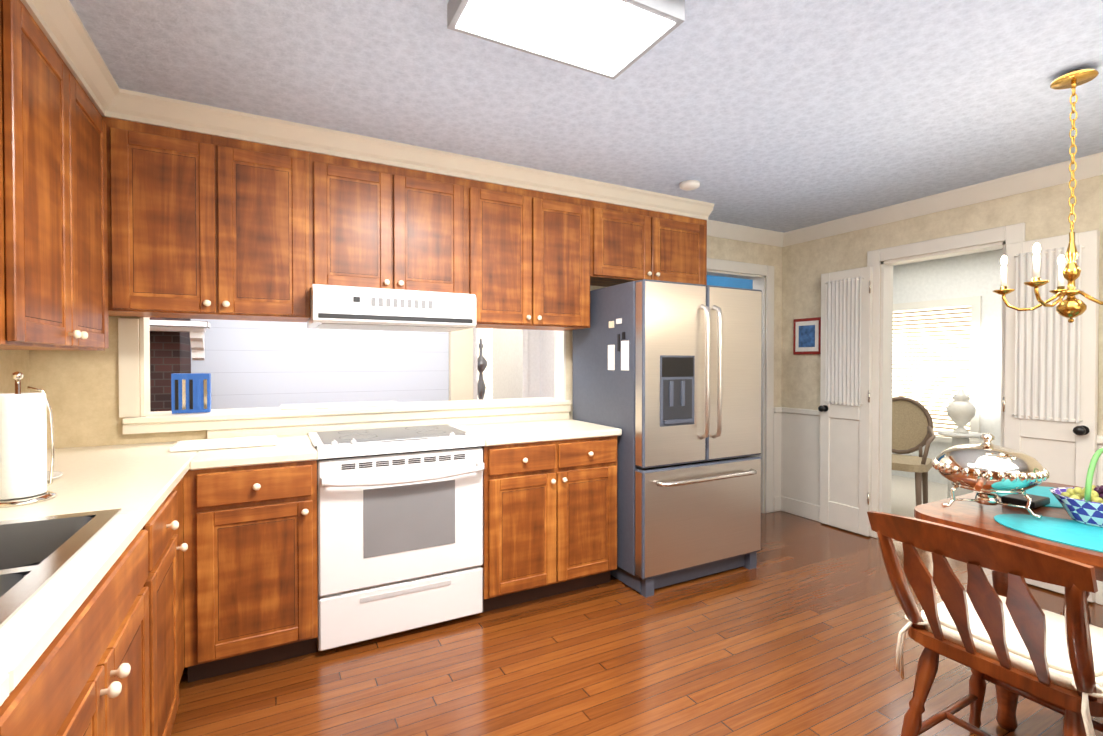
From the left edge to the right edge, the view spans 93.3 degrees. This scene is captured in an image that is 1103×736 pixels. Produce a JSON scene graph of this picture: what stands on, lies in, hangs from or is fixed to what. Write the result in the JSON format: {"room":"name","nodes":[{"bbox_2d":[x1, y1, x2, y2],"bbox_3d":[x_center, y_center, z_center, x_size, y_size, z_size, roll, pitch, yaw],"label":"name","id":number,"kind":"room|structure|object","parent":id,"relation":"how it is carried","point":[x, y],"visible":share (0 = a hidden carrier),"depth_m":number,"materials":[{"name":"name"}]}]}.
{"room":"kitchen and dining room","nodes":[
{"label":"kitchen and dining room","id":0,"kind":"room"},
{"bbox_2d":[0,350,29,393],"bbox_3d":[-1.107,0.101,-0.038,0.100,2.400,5.420,0,1,-28],"label":"wall","id":1,"kind":"structure","parent":0,"point":[12,362],"depth_m":2.13,"materials":[{"name":"beige paint"}]},
{"bbox_2d":[0,0,108,350],"bbox_3d":[-1.751,-0.543,1.649,0.350,0.955,0.918,0,1,-28],"label":"upper cabinet","id":2,"kind":"object","parent":1,"relation":"attached to","point":[53,230],"visible":1,"depth_m":1.52,"materials":[{"name":"brown wood"}]},
{"bbox_2d":[191,319,554,408],"bbox_3d":[-2.451,0.045,4.513,5.800,2.400,3.880,0,1,-28],"label":"wall","id":3,"kind":"structure","parent":0,"point":[253,364],"depth_m":5.20,"materials":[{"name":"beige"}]},
{"bbox_2d":[29,236,781,512],"bbox_3d":[-0.161,0.058,3.466,4.860,2.400,0.120,0,1,-28],"label":"wall","id":4,"kind":"structure","parent":0,"point":[80,389],"depth_m":2.39,"materials":[{"name":"beige paint"}]},
{"bbox_2d":[102,117,133,316],"bbox_3d":[-2.011,-0.632,2.205,0.414,0.790,0.350,0,1,-28],"label":"upper cabinet","id":5,"kind":"object","parent":4,"relation":"attached to","point":[120,190],"depth_m":2.14,"materials":[{"name":"brown wood"}]},
{"bbox_2d":[130,121,329,321],"bbox_3d":[-1.520,-0.635,2.466,0.814,0.790,0.350,0,1,-28],"label":"upper cabinet","id":6,"kind":"object","parent":4,"relation":"attached to","point":[202,226],"depth_m":2.31,"materials":[{"name":"brown wood"}]},
{"bbox_2d":[118,317,565,417],"bbox_3d":[-0.980,-0.208,3.020,2.380,0.858,0.152,0,1,-28],"label":"trim","id":7,"kind":"structure","parent":4,"relation":"attached to","point":[134,380],"depth_m":2.43,"materials":[{"name":"white paint"}]},
{"bbox_2d":[122,397,571,433],"bbox_3d":[-0.997,0.260,3.097,2.385,0.075,0.350,0,1,-28],"label":"sill","id":8,"kind":"structure","parent":4,"relation":"attached to","point":[168,421],"depth_m":2.83,"materials":[{"name":"laminate"}]},
{"bbox_2d":[171,373,210,413],"bbox_3d":[-1.835,0.127,2.652,0.160,0.199,0.066,0,1,-28],"label":"package","id":9,"kind":"object","parent":8,"relation":"on","point":[190,392],"visible":1,"depth_m":2.63,"materials":[{"name":"blue cardboard"}]},
{"bbox_2d":[280,401,399,409],"bbox_3d":[-1.219,0.215,3.018,0.630,0.015,0.200,0,1,-28],"label":"tray","id":10,"kind":"object","parent":8,"relation":"on","point":[333,405],"visible":1,"depth_m":2.96,"materials":[{"name":"white ceramic"}]},
{"bbox_2d":[307,284,475,331],"bbox_3d":[-0.849,-0.297,2.742,0.772,0.177,0.501,0,1,-28],"label":"range hood","id":11,"kind":"object","parent":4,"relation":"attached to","point":[347,307],"visible":1,"depth_m":2.52,"materials":[{"name":"white metal"}]},
{"bbox_2d":[330,156,469,293],"bbox_3d":[-0.884,-0.712,2.804,0.777,0.645,0.350,0,1,-28],"label":"upper cabinet","id":12,"kind":"object","parent":4,"relation":"attached to","point":[391,227],"depth_m":2.66,"materials":[{"name":"brown wood"}]},
{"bbox_2d":[470,180,605,330],"bbox_3d":[-0.186,-0.644,3.175,0.955,0.790,0.350,0,1,-28],"label":"upper cabinet","id":13,"kind":"object","parent":4,"relation":"attached to","point":[536,257],"depth_m":3.03,"materials":[{"name":"brown wood"}]},
{"bbox_2d":[606,203,706,286],"bbox_3d":[0.598,-0.809,3.590,0.972,0.470,0.350,0,1,-28],"label":"upper cabinet","id":14,"kind":"object","parent":4,"relation":"attached to","point":[641,244],"depth_m":3.44,"materials":[{"name":"brown wood"}]},
{"bbox_2d":[707,258,773,512],"bbox_3d":[1.437,0.188,4.306,1.010,2.120,0.140,0,1,-28],"label":"door frame","id":15,"kind":"structure","parent":4,"relation":"attached to","point":[719,265],"depth_m":4.45,"materials":[{"name":"white wood"}]},
{"bbox_2d":[707,220,782,246],"bbox_3d":[1.493,-1.100,4.218,1.020,0.100,0.080,0,1,-28],"label":"crown molding","id":16,"kind":"structure","parent":4,"relation":"attached to","point":[719,229],"depth_m":4.25,"materials":[{"name":"beige wood"}]},
{"bbox_2d":[69,0,1102,265],"bbox_3d":[1.825,-1.147,2.230,7.420,0.040,6.700,0,1,-28],"label":"ceiling","id":17,"kind":"structure","parent":0,"point":[783,116],"depth_m":2.09,"materials":[{"name":"white paint"}]},
{"bbox_2d":[21,0,124,119],"bbox_3d":[-1.289,-1.064,1.164,0.080,0.099,2.040,0,1,-28],"label":"crown molding","id":18,"kind":"structure","parent":17,"relation":"attached to","point":[61,26],"depth_m":1.76,"materials":[{"name":"beige wood"}]},
{"bbox_2d":[102,90,713,219],"bbox_3d":[-0.326,-1.085,2.888,3.400,0.099,0.080,0,1,-28],"label":"crown molding","id":19,"kind":"structure","parent":17,"relation":"attached to","point":[144,108],"depth_m":2.60,"materials":[{"name":"beige wood"}]},
{"bbox_2d":[447,0,684,79],"bbox_3d":[0.048,-1.080,1.567,0.620,0.077,0.405,0,1,-28],"label":"ceiling light panel","id":20,"kind":"object","parent":17,"relation":"attached to","point":[612,39],"visible":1,"depth_m":1.59,"materials":[{"name":"white plastic"}]},
{"bbox_2d":[679,180,699,190],"bbox_3d":[0.852,-1.123,3.208,0.124,0.031,0.124,0,1,-28],"label":"smoke detector","id":21,"kind":"object","parent":17,"relation":"attached to","point":[688,185],"visible":1,"depth_m":3.17,"materials":[{"name":"white plastic"}]},
{"bbox_2d":[993,69,1102,322],"bbox_3d":[1.970,-0.648,1.986,0.449,0.951,0.446,0,1,-28],"label":"chandelier","id":22,"kind":"object","parent":17,"relation":"hanging from","point":[1071,306],"visible":1,"depth_m":1.97,"materials":[{"name":"gold metal"}]},
{"bbox_2d":[170,475,1102,735],"bbox_3d":[1.825,1.298,2.260,7.420,0.050,6.700,0,1,-28],"label":"floor","id":23,"kind":"structure","parent":0,"point":[799,627],"depth_m":2.20,"materials":[{"name":"brown wood"}]},
{"bbox_2d":[0,478,183,735],"bbox_3d":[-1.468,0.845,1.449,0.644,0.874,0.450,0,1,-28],"label":"base cabinet","id":24,"kind":"object","parent":23,"relation":"on","point":[110,661],"depth_m":1.15,"materials":[{"name":"brown wood"}]},
{"bbox_2d":[184,543,187,666],"bbox_3d":[-1.769,0.838,2.014,0.644,0.874,0.946,0,1,-28],"label":"base cabinet","id":25,"kind":"object","parent":23,"relation":"on","point":[185,544],"depth_m":2.05,"materials":[{"name":"brown wood"}]},
{"bbox_2d":[0,411,621,705],"bbox_3d":[-0.192,0.337,1.231,2.700,0.143,3.798,0,1,-28],"label":"countertop","id":26,"kind":"structure","parent":25,"relation":"on","point":[137,483],"depth_m":1.72,"materials":[{"name":"laminate"}]},
{"bbox_2d":[0,372,56,507],"bbox_3d":[-1.471,0.188,1.437,0.150,0.357,0.155,0,1,-28],"label":"paper towel holder","id":27,"kind":"object","parent":26,"relation":"on","point":[23,452],"visible":1,"depth_m":1.41,"materials":[{"name":"white paper"}]},
{"bbox_2d":[47,471,62,479],"bbox_3d":[-1.680,0.355,1.619,0.236,0.019,0.236,0,1,-28],"label":"plate","id":28,"kind":"object","parent":26,"relation":"on","point":[56,474],"visible":0.21,"depth_m":1.70,"materials":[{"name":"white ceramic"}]},
{"bbox_2d":[0,508,121,628],"bbox_3d":[-1.142,0.461,0.853,0.520,0.187,0.830,0,1,-28],"label":"sink","id":29,"kind":"object","parent":26,"relation":"in","point":[37,554],"visible":0.5,"depth_m":1.21,"materials":[{"name":"silver metal"}]},
{"bbox_2d":[169,435,275,451],"bbox_3d":[-1.489,0.345,2.389,0.400,0.020,0.220,0,1,-28],"label":"cutting board","id":30,"kind":"object","parent":26,"relation":"on","point":[208,444],"visible":0.98,"depth_m":2.38,"materials":[{"name":"white ceramic"}]},
{"bbox_2d":[183,460,317,682],"bbox_3d":[-1.365,0.833,2.408,0.478,0.874,0.630,0,1,-28],"label":"base cabinet","id":31,"kind":"object","parent":23,"relation":"on","point":[250,556],"depth_m":2.13,"materials":[{"name":"brown wood"}]},
{"bbox_2d":[308,424,484,650],"bbox_3d":[-0.801,0.784,2.673,0.785,0.937,0.635,0,1,-28],"label":"range","id":32,"kind":"object","parent":23,"relation":"on","point":[399,529],"visible":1,"depth_m":2.43,"materials":[{"name":"white metal"}]},
{"bbox_2d":[481,436,616,611],"bbox_3d":[-0.117,0.825,3.071,0.814,0.874,0.630,0,1,-28],"label":"base cabinet","id":33,"kind":"object","parent":23,"relation":"on","point":[550,507],"depth_m":2.77,"materials":[{"name":"brown wood"}]},
{"bbox_2d":[573,279,761,597],"bbox_3d":[0.745,0.384,3.357,0.942,1.750,0.829,0,1,-28],"label":"fridge","id":34,"kind":"object","parent":23,"relation":"on","point":[667,377],"visible":0.98,"depth_m":3.01,"materials":[{"name":"silver metal"}]},
{"bbox_2d":[892,397,934,505],"bbox_3d":[3.022,0.755,4.578,0.696,0.980,0.642,0,1,-28],"label":"chair","id":35,"kind":"object","parent":23,"relation":"on","point":[912,426],"visible":0.6,"depth_m":4.65,"materials":[{"name":"fabric upholstery"},{"name":"wood"}]},
{"bbox_2d":[938,388,982,497],"bbox_3d":[3.770,0.713,4.793,0.340,1.057,0.340,0,1,-28],"label":"urn","id":36,"kind":"object","parent":23,"relation":"on","point":[961,410],"visible":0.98,"depth_m":4.74,"materials":[{"name":"white ceramic"}]},
{"bbox_2d":[867,511,1102,735],"bbox_3d":[1.312,0.846,1.495,0.672,0.878,0.490,0,1,-28],"label":"dining chair","id":37,"kind":"object","parent":23,"relation":"on","point":[1018,640],"visible":1,"depth_m":1.39,"materials":[{"name":"brown wood"}]},
{"bbox_2d":[914,482,1102,731],"bbox_3d":[2.141,0.907,1.500,1.070,0.750,1.570,0,1,-28],"label":"dining table","id":38,"kind":"object","parent":23,"relation":"on","point":[973,516],"visible":0.19,"depth_m":1.83,"materials":[{"name":"brown wood"}]},
{"bbox_2d":[932,433,1048,519],"bbox_3d":[1.530,0.379,1.877,0.500,0.280,0.331,0,1,-28],"label":"chafing dish","id":39,"kind":"object","parent":38,"relation":"on","point":[987,469],"visible":1,"depth_m":1.83,"materials":[{"name":"silver metal"}]},
{"bbox_2d":[997,486,1063,507],"bbox_3d":[2.020,0.521,2.117,0.439,0.004,0.300,0,1,-31],"label":"placemat","id":40,"kind":"object","parent":38,"relation":"on","point":[1038,490],"depth_m":2.14,"materials":[{"name":"teal fabric"}]},
{"bbox_2d":[1001,494,1049,508],"bbox_3d":[1.822,0.507,2.000,0.140,0.026,0.100,0,1,-28],"label":"case","id":41,"kind":"object","parent":40,"relation":"on","point":[1021,500],"visible":0.83,"depth_m":1.97,"materials":[{"name":"plastic"}]},
{"bbox_2d":[994,514,1102,551],"bbox_3d":[1.701,0.527,1.630,0.340,0.004,0.499,0,1,-31],"label":"placemat","id":42,"kind":"object","parent":38,"relation":"on","point":[1073,533],"depth_m":1.69,"materials":[{"name":"teal fabric"}]},
{"bbox_2d":[1049,448,1102,526],"bbox_3d":[1.864,0.397,1.748,0.256,0.254,0.276,0,1,-28],"label":"fruit basket","id":43,"kind":"object","parent":42,"relation":"on","point":[1084,505],"visible":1,"depth_m":1.73,"materials":[{"name":"blue ceramic"}]},
{"bbox_2d":[707,275,752,288],"bbox_3d":[1.264,0.020,4.959,1.180,2.440,1.180,0,1,-28],"label":"wall","id":44,"kind":"structure","parent":0,"point":[729,282],"depth_m":5.09,"materials":[{"name":"blue paint"}]},
{"bbox_2d":[781,175,1102,445],"bbox_3d":[3.282,0.072,2.295,0.120,2.400,5.420,0,1,-28],"label":"wall","id":45,"kind":"structure","parent":0,"point":[1042,213],"depth_m":3.68,"materials":[{"name":"beige paint"}]},
{"bbox_2d":[793,317,820,354],"bbox_3d":[2.123,-0.262,4.314,0.023,0.300,0.260,0,1,-28],"label":"picture frame","id":46,"kind":"object","parent":45,"relation":"attached to","point":[806,335],"visible":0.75,"depth_m":4.30,"materials":[{"name":"red wood"}]},
{"bbox_2d":[818,266,872,536],"bbox_3d":[2.232,0.247,3.983,0.102,1.990,0.397,0,1,-28],"label":"french door","id":47,"kind":"structure","parent":45,"relation":"in","point":[845,463],"depth_m":3.96,"materials":[{"name":"white wood"}]},
{"bbox_2d":[824,277,863,405],"bbox_3d":[2.229,-0.198,3.980,0.016,0.960,0.300,0,1,-28],"label":"door curtain","id":48,"kind":"object","parent":47,"relation":"attached to","point":[843,348],"visible":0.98,"depth_m":3.97,"materials":[{"name":"white fabric"}]},
{"bbox_2d":[773,407,1102,604],"bbox_3d":[3.184,0.820,2.241,0.109,0.905,5.200,0,1,-28],"label":"wainscoting","id":49,"kind":"structure","parent":45,"relation":"attached to","point":[796,461],"depth_m":4.39,"materials":[{"name":"white wood"}]},
{"bbox_2d":[783,152,1102,246],"bbox_3d":[3.198,-1.076,2.225,0.080,0.100,5.200,0,1,-28],"label":"crown molding","id":50,"kind":"structure","parent":45,"relation":"attached to","point":[1089,166],"depth_m":3.32,"materials":[{"name":"beige wood"}]},
{"bbox_2d":[867,222,1024,538],"bbox_3d":[2.625,0.197,3.510,0.140,2.120,0.920,0,1,-28],"label":"door frame","id":51,"kind":"structure","parent":45,"relation":"attached to","point":[948,246],"depth_m":3.80,"materials":[{"name":"white wood"}]},
{"bbox_2d":[1002,230,1099,602],"bbox_3d":[2.788,0.259,2.939,0.102,1.990,0.397,0,1,-28],"label":"french door","id":52,"kind":"structure","parent":45,"relation":"in","point":[1061,452],"depth_m":2.88,"materials":[{"name":"white wood"}]},
{"bbox_2d":[1012,245,1084,422],"bbox_3d":[2.787,-0.186,2.929,0.016,0.960,0.300,0,1,-28],"label":"door curtain","id":53,"kind":"object","parent":52,"relation":"attached to","point":[1047,363],"visible":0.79,"depth_m":2.94,"materials":[{"name":"white fabric"}]},
{"bbox_2d":[892,249,1002,484],"bbox_3d":[4.634,0.042,4.758,0.100,2.400,4.900,0,1,-28],"label":"wall","id":54,"kind":"structure","parent":0,"point":[971,275],"depth_m":5.27,"materials":[{"name":"white paint"}]},
{"bbox_2d":[892,296,981,443],"bbox_3d":[4.080,0.041,5.686,0.075,1.540,1.060,0,1,-28],"label":"sunroom window","id":55,"kind":"structure","parent":54,"relation":"in","point":[936,361],"depth_m":5.59,"materials":[{"name":"white glass"}]},
{"bbox_3d":[-2.309,1.269,4.603,5.280,0.050,3.880,0,1,-28],"label":"floor","id":56,"kind":"structure","parent":0,"visible":0},
{"bbox_2d":[150,317,209,411],"bbox_3d":[-3.451,0.053,3.913,1.530,2.399,0.799,0,1,-28],"label":"fireplace","id":57,"kind":"object","parent":56,"relation":"on","point":[174,342],"visible":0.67,"depth_m":3.95,"materials":[{"name":"brick"}]},
{"bbox_2d":[477,338,486,399],"bbox_3d":[-0.870,0.421,6.423,0.500,1.601,0.400,0,1,-28],"label":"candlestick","id":58,"kind":"object","parent":56,"relation":"on","point":[481,367],"visible":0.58,"depth_m":6.38,"materials":[{"name":"grey metal"}]}
]}

